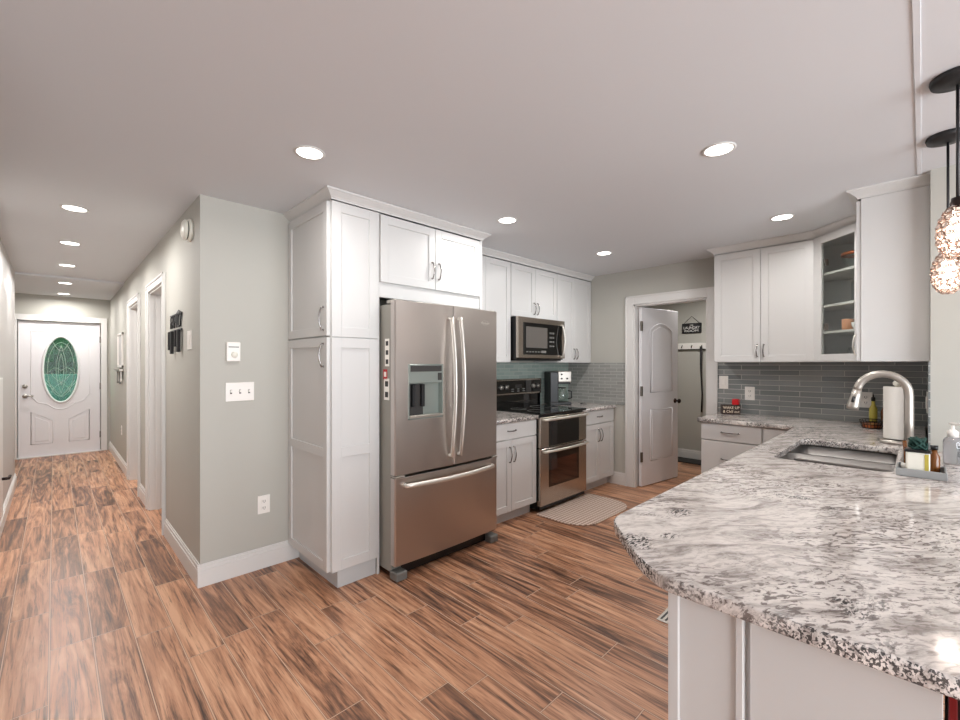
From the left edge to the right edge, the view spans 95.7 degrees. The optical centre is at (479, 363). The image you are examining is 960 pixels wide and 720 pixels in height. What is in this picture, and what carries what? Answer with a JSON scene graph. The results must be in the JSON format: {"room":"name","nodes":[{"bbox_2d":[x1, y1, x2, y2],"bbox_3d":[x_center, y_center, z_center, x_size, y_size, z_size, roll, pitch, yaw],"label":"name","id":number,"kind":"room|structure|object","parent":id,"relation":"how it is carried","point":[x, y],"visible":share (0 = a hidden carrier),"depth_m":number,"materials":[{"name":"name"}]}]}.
{"room":"kitchen","nodes":[
{"label":"kitchen","id":0,"kind":"room"},
{"bbox_2d":[0,238,14,503],"bbox_3d":[-3.230,0.165,2.750,0.120,2.440,6.050,0,0,-44],"label":"wall","id":1,"kind":"structure","parent":0,"point":[7,273],"depth_m":4.19,"materials":[{"name":"grey paint"}]},
{"bbox_2d":[0,378,11,522],"bbox_3d":[-3.655,0.740,3.314,0.064,1.250,1.050,0,0,-44],"label":"door","id":2,"kind":"structure","parent":1,"relation":"in","point":[2,478],"depth_m":3.57,"materials":[{"name":"white paint"}]},
{"bbox_2d":[0,473,16,537],"bbox_3d":[-3.217,1.315,2.833,0.016,0.140,5.950,0,0,-44],"label":"baseboard","id":3,"kind":"structure","parent":1,"relation":"attached to","point":[6,506],"depth_m":4.07,"materials":[{"name":"white paint"}]},
{"bbox_2d":[15,293,109,449],"bbox_3d":[-6.099,0.165,7.002,3.900,2.440,0.140,0,0,-44],"label":"wall","id":4,"kind":"structure","parent":0,"point":[34,304],"depth_m":6.70,"materials":[{"name":"grey paint"}]},
{"bbox_2d":[18,320,100,457],"bbox_3d":[-6.402,0.369,6.639,0.910,2.008,0.105,0,0,-44],"label":"front door","id":5,"kind":"structure","parent":4,"relation":"in","point":[59,385],"depth_m":6.62,"materials":[{"name":"white paint"}]},
{"bbox_2d":[15,314,106,459],"bbox_3d":[-6.428,0.328,6.659,1.070,2.115,0.150,0,0,-44],"label":"trim","id":6,"kind":"structure","parent":4,"relation":"attached to","point":[22,317],"depth_m":6.84,"materials":[{"name":"white paint"}]},
{"bbox_2d":[110,194,217,563],"bbox_3d":[-3.825,0.165,4.895,0.100,2.440,6.055,0,0,-44],"label":"wall","id":7,"kind":"structure","parent":0,"point":[191,268],"depth_m":2.93,"materials":[{"name":"grey paint"}]},
{"bbox_2d":[109,442,126,476],"bbox_3d":[-5.113,1.315,6.125,0.016,0.140,2.495,0,0,-44],"label":"baseboard","id":8,"kind":"structure","parent":7,"relation":"attached to","point":[112,449],"depth_m":5.96,"materials":[{"name":"white paint"}]},
{"bbox_2d":[114,332,123,383],"bbox_3d":[-4.860,-0.075,5.843,0.050,0.680,0.590,0,0,-44],"label":"key holder","id":9,"kind":"object","parent":7,"relation":"attached to","point":[120,337],"visible":1,"depth_m":5.82,"materials":[{"name":"white wood"}]},
{"bbox_2d":[127,293,140,496],"bbox_3d":[-3.860,0.320,4.912,0.126,2.130,0.960,0,0,-44],"label":"trim","id":10,"kind":"structure","parent":7,"relation":"attached to","point":[134,304],"depth_m":5.18,"materials":[{"name":"white paint"}]},
{"bbox_2d":[139,483,144,504],"bbox_3d":[-3.370,1.315,4.349,0.016,0.140,0.500,0,0,-44],"label":"baseboard","id":11,"kind":"structure","parent":7,"relation":"attached to","point":[141,488],"depth_m":4.38,"materials":[{"name":"white paint"}]},
{"bbox_2d":[145,272,165,534],"bbox_3d":[-2.838,0.320,3.870,0.126,2.130,0.900,0,0,-44],"label":"trim","id":12,"kind":"structure","parent":7,"relation":"attached to","point":[155,300],"depth_m":4.12,"materials":[{"name":"white paint"}]},
{"bbox_2d":[168,310,181,353],"bbox_3d":[-2.246,-0.233,3.190,0.026,0.315,0.420,0,0,-44],"label":"wall sign","id":13,"kind":"object","parent":7,"relation":"attached to","point":[174,337],"visible":1,"depth_m":3.16,"materials":[{"name":"black"}]},
{"bbox_2d":[164,518,199,586],"bbox_3d":[-2.145,1.315,3.100,0.016,0.140,1.140,0,0,-44],"label":"baseboard","id":14,"kind":"structure","parent":7,"relation":"attached to","point":[179,547],"depth_m":3.02,"materials":[{"name":"white paint"}]},
{"bbox_2d":[180,219,192,241],"bbox_3d":[-1.934,-0.883,2.859,0.053,0.148,0.148,0,0,-44],"label":"smoke detector","id":15,"kind":"object","parent":7,"relation":"attached to","point":[186,230],"visible":1,"depth_m":2.82,"materials":[{"name":"white plastic"}]},
{"bbox_2d":[187,330,191,349],"bbox_3d":[-1.936,-0.160,2.892,0.010,0.125,0.120,0,0,-44],"label":"switch plate","id":16,"kind":"object","parent":7,"relation":"attached to","point":[189,333],"visible":1,"depth_m":2.88,"materials":[{"name":"white plastic"}]},
{"bbox_2d":[218,199,533,558],"bbox_3d":[-0.311,0.165,4.171,3.902,2.440,0.100,0,0,-44],"label":"wall","id":17,"kind":"structure","parent":0,"point":[252,241],"depth_m":2.92,"materials":[{"name":"grey paint"}]},
{"bbox_2d":[226,342,240,361],"bbox_3d":[-1.597,-0.079,2.813,0.082,0.126,0.038,0,0,-44],"label":"thermostat","id":18,"kind":"object","parent":17,"relation":"attached to","point":[233,349],"visible":1,"depth_m":2.80,"materials":[{"name":"white plastic"}]},
{"bbox_2d":[225,382,253,401],"bbox_3d":[-1.573,0.182,2.850,0.170,0.122,0.018,0,0,-44],"label":"switch plate","id":19,"kind":"object","parent":17,"relation":"attached to","point":[238,391],"visible":1,"depth_m":2.85,"materials":[{"name":"white plastic"}]},
{"bbox_2d":[197,540,298,587],"bbox_3d":[-1.518,1.315,2.905,0.638,0.140,0.016,0,0,-44],"label":"baseboard","id":20,"kind":"structure","parent":17,"relation":"attached to","point":[222,569],"depth_m":2.86,"materials":[{"name":"white paint"}]},
{"bbox_2d":[258,494,269,513],"bbox_3d":[-1.471,0.955,2.956,0.078,0.122,0.009,0,0,-44],"label":"outlet","id":21,"kind":"object","parent":17,"relation":"attached to","point":[264,500],"visible":1,"depth_m":2.95,"materials":[{"name":"white plastic"}]},
{"bbox_2d":[379,214,481,309],"bbox_3d":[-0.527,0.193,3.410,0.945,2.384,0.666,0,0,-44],"label":"upper cabinet","id":22,"kind":"object","parent":17,"relation":"attached to","point":[418,263],"visible":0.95,"depth_m":3.15,"materials":[{"name":"grey paint"}]},
{"bbox_2d":[283,185,490,240],"bbox_3d":[-0.645,-1.027,3.289,1.389,0.054,0.691,0,0,-44],"label":"trim","id":23,"kind":"structure","parent":22,"relation":"on","point":[326,193],"depth_m":2.90,"materials":[{"name":"grey paint"}]},
{"bbox_2d":[482,255,510,362],"bbox_3d":[-0.047,-0.507,4.096,0.696,0.984,0.356,0,0,-44],"label":"upper cabinet","id":24,"kind":"object","parent":17,"relation":"attached to","point":[496,273],"visible":0.2,"depth_m":4.14,"materials":[{"name":"grey paint"}]},
{"bbox_2d":[497,363,567,403],"bbox_3d":[0.345,0.228,4.739,2.170,0.485,0.008,0,0,-44],"label":"backsplash","id":25,"kind":"structure","parent":17,"relation":"attached to","point":[504,370],"depth_m":5.01,"materials":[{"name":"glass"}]},
{"bbox_2d":[511,263,556,319],"bbox_3d":[0.475,-0.735,4.609,0.760,0.529,0.356,0,0,-44],"label":"upper cabinet","id":26,"kind":"object","parent":17,"relation":"attached to","point":[533,290],"visible":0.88,"depth_m":4.49,"materials":[{"name":"grey paint"}]},
{"bbox_2d":[511,316,565,360],"bbox_3d":[0.530,-0.250,4.587,0.782,0.430,0.464,0,0,-44],"label":"microwave","id":27,"kind":"object","parent":26,"relation":"attached to","point":[532,339],"visible":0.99,"depth_m":4.40,"materials":[{"name":"silver metal"}]},
{"bbox_2d":[534,273,590,362],"bbox_3d":[0.997,-0.507,5.121,0.694,0.984,0.356,0,0,-44],"label":"upper cabinet","id":28,"kind":"object","parent":17,"relation":"attached to","point":[573,294],"visible":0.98,"depth_m":5.03,"materials":[{"name":"grey paint"}]},
{"bbox_2d":[0,450,944,719],"bbox_3d":[-0.783,1.435,3.154,10.300,0.100,13.200,0,0,-44],"label":"floor","id":29,"kind":"structure","parent":0,"point":[101,618],"depth_m":2.31,"materials":[{"name":"brown wood"}]},
{"bbox_2d":[288,200,378,587],"bbox_3d":[-1.022,0.193,2.954,0.391,2.384,0.637,0,0,-44],"label":"pantry cabinet","id":30,"kind":"object","parent":29,"relation":"on","point":[333,247],"visible":1,"depth_m":2.76,"materials":[{"name":"grey paint"}]},
{"bbox_2d":[379,299,497,581],"bbox_3d":[-0.436,0.485,3.319,0.944,1.800,0.864,0,0,-44],"label":"refrigerator","id":31,"kind":"object","parent":29,"relation":"on","point":[438,420],"visible":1,"depth_m":2.97,"materials":[{"name":"grey metal"}]},
{"bbox_2d":[383,369,386,378],"bbox_3d":[-0.623,0.068,2.853,0.003,0.065,0.045,0,0,-44],"label":"note","id":32,"kind":"object","parent":31,"relation":"attached to","point":[384,370],"visible":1,"depth_m":2.85,"materials":[{"name":"red paper"}]},
{"bbox_2d":[384,378,388,399],"bbox_3d":[-0.611,0.165,2.840,0.003,0.140,0.060,0,0,-44],"label":"note","id":33,"kind":"object","parent":31,"relation":"attached to","point":[386,381],"visible":1,"depth_m":2.84,"materials":[{"name":"white paper"}]},
{"bbox_2d":[385,339,388,365],"bbox_3d":[-0.607,-0.075,2.837,0.003,0.180,0.050,0,0,-44],"label":"note","id":34,"kind":"object","parent":31,"relation":"attached to","point":[386,340],"visible":1,"depth_m":2.83,"materials":[{"name":"white paper"}]},
{"bbox_2d":[497,419,535,523],"bbox_3d":[0.064,0.945,3.985,0.698,0.880,0.671,0,0,-44],"label":"base cabinet","id":35,"kind":"object","parent":29,"relation":"on","point":[516,441],"visible":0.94,"depth_m":3.83,"materials":[{"name":"grey paint"}]},
{"bbox_2d":[497,411,538,424],"bbox_3d":[0.060,0.487,3.988,0.694,0.034,0.660,0,0,-44],"label":"countertop","id":36,"kind":"structure","parent":35,"relation":"on","point":[502,417],"depth_m":3.89,"materials":[{"name":"white stone"}]},
{"bbox_2d":[497,378,588,509],"bbox_3d":[0.628,0.757,4.482,0.779,1.195,0.724,0,0,-44],"label":"range","id":37,"kind":"object","parent":29,"relation":"on","point":[561,442],"visible":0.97,"depth_m":4.29,"materials":[{"name":"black metal"}]},
{"bbox_2d":[497,404,585,415],"bbox_3d":[0.626,0.470,4.484,0.779,0.020,0.600,0,0,-44],"label":"cooktop","id":38,"kind":"object","parent":37,"relation":"in","point":[534,409],"depth_m":4.39,"materials":[{"name":"black glass"}]},
{"bbox_2d":[537,494,626,525],"bbox_3d":[1.015,1.380,4.120,0.920,0.010,0.520,0,0,-44],"label":"kitchen mat","id":39,"kind":"object","parent":29,"relation":"on","point":[587,509],"visible":1,"depth_m":4.08,"materials":[{"name":"beige fabric"}]},
{"bbox_2d":[585,408,613,490],"bbox_3d":[1.109,0.945,5.011,0.638,0.880,0.671,0,0,-44],"label":"base cabinet","id":40,"kind":"object","parent":29,"relation":"on","point":[599,423],"visible":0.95,"depth_m":4.81,"materials":[{"name":"grey paint"}]},
{"bbox_2d":[544,401,615,411],"bbox_3d":[1.112,0.487,5.021,0.662,0.034,0.660,0,0,-44],"label":"countertop","id":41,"kind":"structure","parent":40,"relation":"on","point":[589,406],"depth_m":4.92,"materials":[{"name":"white stone"}]},
{"bbox_2d":[544,371,571,404],"bbox_3d":[0.922,0.276,5.086,0.295,0.387,0.242,0,0,-9],"label":"coffee maker","id":42,"kind":"object","parent":41,"relation":"on","point":[552,379],"visible":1,"depth_m":4.98,"materials":[{"name":"black plastic"}]},
{"bbox_2d":[657,608,667,623],"bbox_3d":[1.101,1.381,2.418,0.300,0.007,0.110,0,0,-44],"label":"floor vent","id":43,"kind":"object","parent":29,"relation":"in","point":[663,617],"visible":0.24,"depth_m":2.36,"materials":[{"name":"silver metal"}]},
{"bbox_2d":[678,457,700,464],"bbox_3d":[2.936,1.376,6.207,0.285,0.018,0.950,0,0,-44],"label":"floor mat","id":44,"kind":"object","parent":29,"relation":"on","point":[680,459],"visible":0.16,"depth_m":6.15,"materials":[{"name":"black fabric"}]},
{"bbox_2d":[701,422,762,473],"bbox_3d":[2.298,0.945,3.836,0.645,0.880,0.462,0,0,-44],"label":"base cabinet","id":45,"kind":"object","parent":29,"relation":"on","point":[720,443],"visible":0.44,"depth_m":3.66,"materials":[{"name":"grey paint"}]},
{"bbox_2d":[763,428,787,442],"bbox_3d":[2.561,0.945,3.593,0.610,0.880,0.250,0,0,-44],"label":"base cabinet","id":46,"kind":"object","parent":29,"relation":"on","point":[768,433],"visible":0.12,"depth_m":3.43,"materials":[{"name":"grey paint"}]},
{"bbox_2d":[668,445,942,719],"bbox_3d":[1.591,0.946,1.980,3.055,0.878,0.644,0,0,-44],"label":"base cabinet","id":47,"kind":"object","parent":29,"relation":"on","point":[722,666],"visible":0.16,"depth_m":0.86,"materials":[{"name":"grey paint"}]},
{"bbox_2d":[614,412,959,700],"bbox_3d":[1.778,0.487,2.189,3.675,0.034,2.135,0,0,-44],"label":"countertop","id":48,"kind":"structure","parent":47,"relation":"on","point":[861,566],"depth_m":1.11,"materials":[{"name":"white stone"}]},
{"bbox_2d":[721,404,740,414],"bbox_3d":[2.345,0.425,4.064,0.155,0.088,0.056,0,0,18],"label":"box sign","id":49,"kind":"object","parent":48,"relation":"on","point":[725,408],"visible":1,"depth_m":4.04,"materials":[{"name":"brown wood"}]},
{"bbox_2d":[732,399,739,404],"bbox_3d":[2.383,0.353,4.043,0.055,0.056,0.055,0,0,-44],"label":"candle","id":50,"kind":"object","parent":49,"relation":"on","point":[734,401],"visible":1,"depth_m":4.03,"materials":[{"name":"red wax"}]},
{"bbox_2d":[781,445,896,471],"bbox_3d":[1.904,0.610,2.303,0.799,0.206,0.471,0,0,-44],"label":"sink","id":51,"kind":"object","parent":48,"relation":"in","point":[866,460],"visible":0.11,"depth_m":2.46,"materials":[{"name":"silver metal"}]},
{"bbox_2d":[859,418,882,428],"bbox_3d":[2.886,0.440,3.199,0.205,0.057,0.145,0,0,-44],"label":"wire basket","id":52,"kind":"object","parent":48,"relation":"on","point":[872,424],"visible":0.95,"depth_m":3.15,"materials":[{"name":"brown metal"}]},
{"bbox_2d":[869,394,877,422],"bbox_3d":[2.986,0.349,3.296,0.048,0.240,0.048,0,0,-44],"label":"oil bottle","id":53,"kind":"object","parent":52,"relation":"in","point":[873,411],"visible":0.77,"depth_m":3.29,"materials":[{"name":"yellow"}]},
{"bbox_2d":[846,370,913,460],"bbox_3d":[2.031,0.251,2.200,0.143,0.437,0.264,0,0,-44],"label":"faucet","id":54,"kind":"object","parent":48,"relation":"on","point":[853,403],"visible":0.7,"depth_m":2.11,"materials":[{"name":"silver metal"}]},
{"bbox_2d":[878,381,903,444],"bbox_3d":[2.481,0.283,2.583,0.170,0.372,0.170,0,0,-44],"label":"paper towel holder","id":55,"kind":"object","parent":48,"relation":"on","point":[893,396],"visible":0.73,"depth_m":2.55,"materials":[{"name":"white paper"}]},
{"bbox_2d":[896,462,947,480],"bbox_3d":[1.870,0.454,1.842,0.160,0.032,0.150,0,0,-44],"label":"tray","id":56,"kind":"object","parent":48,"relation":"on","point":[942,475],"visible":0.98,"depth_m":1.79,"materials":[{"name":"grey stone"}]},
{"bbox_2d":[901,441,906,467],"bbox_3d":[1.869,0.400,1.901,0.040,0.127,0.039,0,0,-44],"label":"dish brush","id":57,"kind":"object","parent":56,"relation":"on","point":[903,464],"visible":0.43,"depth_m":1.90,"materials":[{"name":"white plastic"}]},
{"bbox_2d":[904,447,931,470],"bbox_3d":[1.841,0.410,1.826,0.073,0.106,0.080,0,0,-44],"label":"jar","id":58,"kind":"object","parent":56,"relation":"on","point":[917,459],"visible":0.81,"depth_m":1.80,"materials":[{"name":"white ceramic"}]},
{"bbox_2d":[907,436,927,449],"bbox_3d":[1.840,0.333,1.825,0.063,0.051,0.063,0,0,-44],"label":"scrubber","id":59,"kind":"object","parent":58,"relation":"on","point":[914,442],"visible":1,"depth_m":1.81,"materials":[{"name":"teal"}]},
{"bbox_2d":[930,445,939,471],"bbox_3d":[1.934,0.405,1.848,0.036,0.116,0.036,0,0,-44],"label":"bottle","id":60,"kind":"object","parent":56,"relation":"on","point":[934,456],"visible":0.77,"depth_m":1.84,"materials":[{"name":"orange glass"}]},
{"bbox_2d":[943,422,959,464],"bbox_3d":[2.235,0.372,2.049,0.066,0.194,0.071,0,0,-39],"label":"soap dispenser","id":61,"kind":"object","parent":48,"relation":"on","point":[951,443],"visible":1,"depth_m":2.03,"materials":[{"name":"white plastic"}]},
{"bbox_2d":[943,437,959,464],"bbox_3d":[2.233,0.406,2.051,0.066,0.126,0.066,0,0,1],"label":"bottle","id":62,"kind":"object","parent":61,"relation":"attached to","point":[951,445],"depth_m":2.03,"materials":[{"name":"clear plastic"}]},
{"bbox_2d":[945,695,959,719],"bbox_3d":[1.065,0.949,0.714,0.420,0.872,0.420,0,0,-44],"label":"chair","id":63,"kind":"object","parent":29,"relation":"on","point":[952,706],"visible":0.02,"depth_m":0.71,"materials":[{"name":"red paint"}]},
{"bbox_2d":[0,0,959,299],"bbox_3d":[-0.783,-1.103,3.154,10.300,0.145,13.200,0,0,-44],"label":"ceiling","id":64,"kind":"structure","parent":0,"point":[588,124],"depth_m":1.85,"materials":[{"name":"white paint"}]},
{"bbox_2d":[57,264,76,266],"bbox_3d":[-4.404,-1.052,4.631,0.150,0.005,0.150,0,0,-44],"label":"recessed light","id":65,"kind":"object","parent":64,"relation":"in","point":[66,265],"visible":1,"depth_m":4.63,"materials":[{"name":"white paint"}]},
{"bbox_2d":[58,241,81,245],"bbox_3d":[-3.570,-1.052,3.782,0.150,0.005,0.150,0,0,-44],"label":"recessed light","id":66,"kind":"object","parent":64,"relation":"in","point":[62,242],"visible":1,"depth_m":3.79,"materials":[{"name":"white paint"}]},
{"bbox_2d":[59,204,89,212],"bbox_3d":[-2.744,-1.052,2.940,0.150,0.005,0.150,0,0,-44],"label":"recessed light","id":67,"kind":"object","parent":64,"relation":"in","point":[74,208],"visible":1,"depth_m":2.94,"materials":[{"name":"white paint"}]},
{"bbox_2d":[293,145,325,159],"bbox_3d":[-0.849,-1.052,2.165,0.150,0.005,0.150,0,0,-44],"label":"recessed light","id":68,"kind":"object","parent":64,"relation":"in","point":[308,152],"visible":1,"depth_m":2.16,"materials":[{"name":"white paint"}]},
{"bbox_2d":[497,217,517,223],"bbox_3d":[0.200,-1.052,3.180,0.150,0.005,0.150,0,0,-44],"label":"recessed light","id":69,"kind":"object","parent":64,"relation":"in","point":[504,220],"visible":1,"depth_m":3.18,"materials":[{"name":"white paint"}]},
{"bbox_2d":[596,251,611,254],"bbox_3d":[1.178,-1.052,4.125,0.150,0.005,0.150,0,0,-44],"label":"recessed light","id":70,"kind":"object","parent":64,"relation":"in","point":[601,252],"visible":1,"depth_m":4.13,"materials":[{"name":"white paint"}]},
{"bbox_2d":[702,142,736,156],"bbox_3d":[1.173,-1.052,2.131,0.150,0.005,0.150,0,0,-44],"label":"recessed light","id":71,"kind":"object","parent":64,"relation":"in","point":[721,148],"visible":1,"depth_m":2.13,"materials":[{"name":"white paint"}]},
{"bbox_2d":[770,214,794,220],"bbox_3d":[2.168,-1.052,3.116,0.150,0.005,0.150,0,0,-44],"label":"recessed light","id":72,"kind":"object","parent":64,"relation":"in","point":[782,216],"visible":1,"depth_m":3.12,"materials":[{"name":"white paint"}]},
{"bbox_2d":[925,128,959,294],"bbox_3d":[2.156,-0.688,2.000,0.148,0.732,0.148,0,0,-44],"label":"pendant light","id":73,"kind":"object","parent":64,"relation":"hanging from","point":[947,269],"visible":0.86,"depth_m":1.99,"materials":[{"name":"white glass"}]},
{"bbox_2d":[929,66,959,259],"bbox_3d":[1.745,-0.718,1.586,0.148,0.672,0.148,0,0,-44],"label":"pendant light","id":74,"kind":"object","parent":64,"relation":"hanging from","point":[949,80],"visible":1,"depth_m":1.58,"materials":[{"name":"black metal"}]},
{"bbox_2d":[948,196,959,207],"bbox_3d":[1.745,-0.591,1.586,0.052,0.040,0.052,0,0,-44],"label":"socket","id":75,"kind":"object","parent":74,"relation":"attached to","point":[955,201],"depth_m":1.58,"materials":[{"name":"brown metal"}]},
{"bbox_2d":[646,301,705,450],"bbox_3d":[3.346,0.165,6.085,0.100,2.440,2.800,0,0,-44],"label":"wall","id":76,"kind":"structure","parent":0,"point":[689,382],"depth_m":6.31,"materials":[{"name":"grey paint"}]},
{"bbox_2d":[678,448,700,459],"bbox_3d":[3.357,1.315,5.991,0.016,0.140,2.250,0,0,-44],"label":"baseboard","id":77,"kind":"structure","parent":76,"relation":"attached to","point":[693,454],"depth_m":6.30,"materials":[{"name":"white paint"}]},
{"bbox_2d":[682,316,701,333],"bbox_3d":[3.061,-0.569,6.282,0.015,0.248,0.270,0,0,-44],"label":"sign","id":78,"kind":"object","parent":76,"relation":"attached to","point":[689,327],"visible":1,"depth_m":6.28,"materials":[{"name":"black wood"}]},
{"bbox_2d":[678,343,705,349],"bbox_3d":[3.052,-0.252,6.259,0.072,0.097,0.660,0,0,-44],"label":"coat rack","id":79,"kind":"object","parent":76,"relation":"attached to","point":[686,346],"visible":0.52,"depth_m":6.27,"materials":[{"name":"white wood"}]},
{"bbox_2d":[700,346,702,411],"bbox_3d":[3.134,0.218,6.149,0.032,0.936,0.039,0,0,-44],"label":"leash","id":80,"kind":"object","parent":79,"relation":"hanging from","point":[700,346],"visible":1,"depth_m":6.15,"materials":[{"name":"black fabric"}]},
{"bbox_2d":[572,257,927,472],"bbox_3d":[2.285,0.165,4.396,0.120,2.440,3.415,0,0,-44],"label":"wall","id":81,"kind":"structure","parent":0,"point":[609,292],"depth_m":4.99,"materials":[{"name":"grey paint"}]},
{"bbox_2d":[482,246,594,280],"bbox_3d":[0.594,-1.027,4.490,2.163,0.054,0.052,0,0,-44],"label":"trim","id":82,"kind":"structure","parent":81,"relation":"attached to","point":[485,251],"depth_m":4.44,"materials":[{"name":"grey paint"}]},
{"bbox_2d":[568,363,624,404],"bbox_3d":[1.387,0.228,5.220,0.008,0.485,0.765,0,0,-44],"label":"backsplash","id":83,"kind":"structure","parent":81,"relation":"attached to","point":[603,383],"depth_m":5.20,"materials":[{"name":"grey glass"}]},
{"bbox_2d":[608,471,624,485],"bbox_3d":[1.570,1.315,5.028,0.016,0.140,0.260,0,0,-44],"label":"baseboard","id":84,"kind":"structure","parent":81,"relation":"attached to","point":[618,477],"depth_m":4.99,"materials":[{"name":"white paint"}]},
{"bbox_2d":[639,307,680,486],"bbox_3d":[2.117,0.367,5.066,0.770,2.015,0.105,0,0,-36],"label":"laundry door","id":85,"kind":"structure","parent":81,"relation":"in","point":[658,328],"depth_m":5.05,"materials":[{"name":"white paint"}]},
{"bbox_2d":[625,287,717,487],"bbox_3d":[2.033,0.312,4.635,0.146,2.145,0.960,0,0,-44],"label":"trim","id":86,"kind":"structure","parent":81,"relation":"attached to","point":[706,294],"depth_m":4.87,"materials":[{"name":"white paint"}]},
{"bbox_2d":[719,376,727,388],"bbox_3d":[2.363,0.177,4.213,0.010,0.125,0.080,0,0,-44],"label":"switch plate","id":87,"kind":"object","parent":81,"relation":"attached to","point":[723,380],"visible":1,"depth_m":4.21,"materials":[{"name":"white plastic"}]},
{"bbox_2d":[745,387,754,399],"bbox_3d":[2.519,0.275,4.054,0.009,0.125,0.080,0,0,-44],"label":"outlet","id":88,"kind":"object","parent":81,"relation":"attached to","point":[749,391],"visible":1,"depth_m":4.05,"materials":[{"name":"white plastic"}]},
{"bbox_2d":[714,239,812,361],"bbox_3d":[2.507,-0.507,3.822,0.365,0.984,0.735,0,0,-44],"label":"upper cabinet","id":89,"kind":"object","parent":81,"relation":"attached to","point":[763,297],"visible":1,"depth_m":3.70,"materials":[{"name":"grey paint"}]},
{"bbox_2d":[706,172,929,255],"bbox_3d":[2.422,-1.027,3.320,0.537,0.054,1.867,0,0,-6],"label":"trim","id":90,"kind":"structure","parent":81,"relation":"attached to","point":[855,195],"depth_m":3.15,"materials":[{"name":"grey paint"}]},
{"bbox_2d":[718,362,926,426],"bbox_3d":[2.824,0.228,3.756,0.008,0.485,1.467,0,0,-44],"label":"backsplash","id":91,"kind":"structure","parent":81,"relation":"attached to","point":[810,390],"depth_m":3.72,"materials":[{"name":"grey tile"}]},
{"bbox_2d":[813,223,860,361],"bbox_3d":[2.881,-0.507,3.243,0.641,0.984,0.635,0,0,-44],"label":"upper cabinet","id":92,"kind":"object","parent":81,"relation":"attached to","point":[834,276],"visible":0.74,"depth_m":3.46,"materials":[{"name":"grey paint"}]},
{"bbox_2d":[823,266,853,281],"bbox_3d":[2.894,-0.700,3.246,0.580,0.018,0.582,0,0,-44],"label":"shelf","id":93,"kind":"object","parent":92,"relation":"attached to","point":[846,274],"depth_m":3.39,"materials":[{"name":"grey wood"}]},
{"bbox_2d":[823,300,853,311],"bbox_3d":[2.894,-0.450,3.246,0.580,0.018,0.582,0,0,-44],"label":"shelf","id":94,"kind":"object","parent":92,"relation":"attached to","point":[848,306],"depth_m":3.39,"materials":[{"name":"grey wood"}]},
{"bbox_2d":[823,329,853,335],"bbox_3d":[2.894,-0.245,3.246,0.580,0.018,0.582,0,0,-44],"label":"shelf","id":95,"kind":"object","parent":92,"relation":"attached to","point":[848,332],"depth_m":3.36,"materials":[{"name":"grey wood"}]},
{"bbox_2d":[841,319,853,329],"bbox_3d":[2.777,-0.296,3.277,0.076,0.085,0.076,0,0,-44],"label":"cup","id":96,"kind":"object","parent":92,"relation":"on","point":[846,323],"visible":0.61,"depth_m":3.25,"materials":[{"name":"brown ceramic"}]},
{"bbox_2d":[841,250,853,257],"bbox_3d":[2.837,-0.773,3.240,0.224,0.129,0.224,0,0,-44],"label":"glass bowl","id":97,"kind":"object","parent":92,"relation":"on","point":[845,254],"visible":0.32,"depth_m":3.27,"materials":[{"name":"orange"}]},
{"bbox_2d":[860,392,872,407],"bbox_3d":[3.087,0.287,3.475,0.009,0.125,0.080,0,0,-44],"label":"outlet","id":98,"kind":"object","parent":81,"relation":"attached to","point":[865,402],"visible":0.82,"depth_m":3.47,"materials":[{"name":"white plastic"}]},
{"bbox_2d":[930,164,959,451],"bbox_3d":[2.943,0.165,2.748,1.250,2.440,0.140,0,0,-44],"label":"wall","id":99,"kind":"structure","parent":0,"point":[945,308],"depth_m":2.33,"materials":[{"name":"grey paint"}]},
{"bbox_2d":[856,185,929,361],"bbox_3d":[2.581,-0.507,2.735,0.537,0.984,0.347,0,0,-44],"label":"upper cabinet","id":100,"kind":"object","parent":99,"relation":"attached to","point":[893,229],"visible":0.98,"depth_m":2.53,"materials":[{"name":"grey paint"}]},
{"bbox_2d":[912,0,921,175],"bbox_3d":[0.794,-1.053,0.797,4.650,0.004,0.018,0,0,-44],"label":"trim","id":101,"kind":"structure","parent":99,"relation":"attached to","point":[916,4],"depth_m":1.56,"materials":[{"name":"white paint"}]},
{"bbox_2d":[925,391,927,412],"bbox_3d":[2.624,0.225,2.551,0.080,0.125,0.010,0,0,-44],"label":"switch plate","id":102,"kind":"object","parent":99,"relation":"attached to","point":[926,397],"visible":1,"depth_m":2.52,"materials":[{"name":"white plastic"}]},
{"bbox_2d":[927,361,929,448],"bbox_3d":[2.889,0.228,2.797,1.242,0.485,0.008,0,0,-44],"label":"trim","id":103,"kind":"structure","parent":99,"relation":"attached to","point":[928,362],"depth_m":2.37,"materials":[{"name":"grey stone"}]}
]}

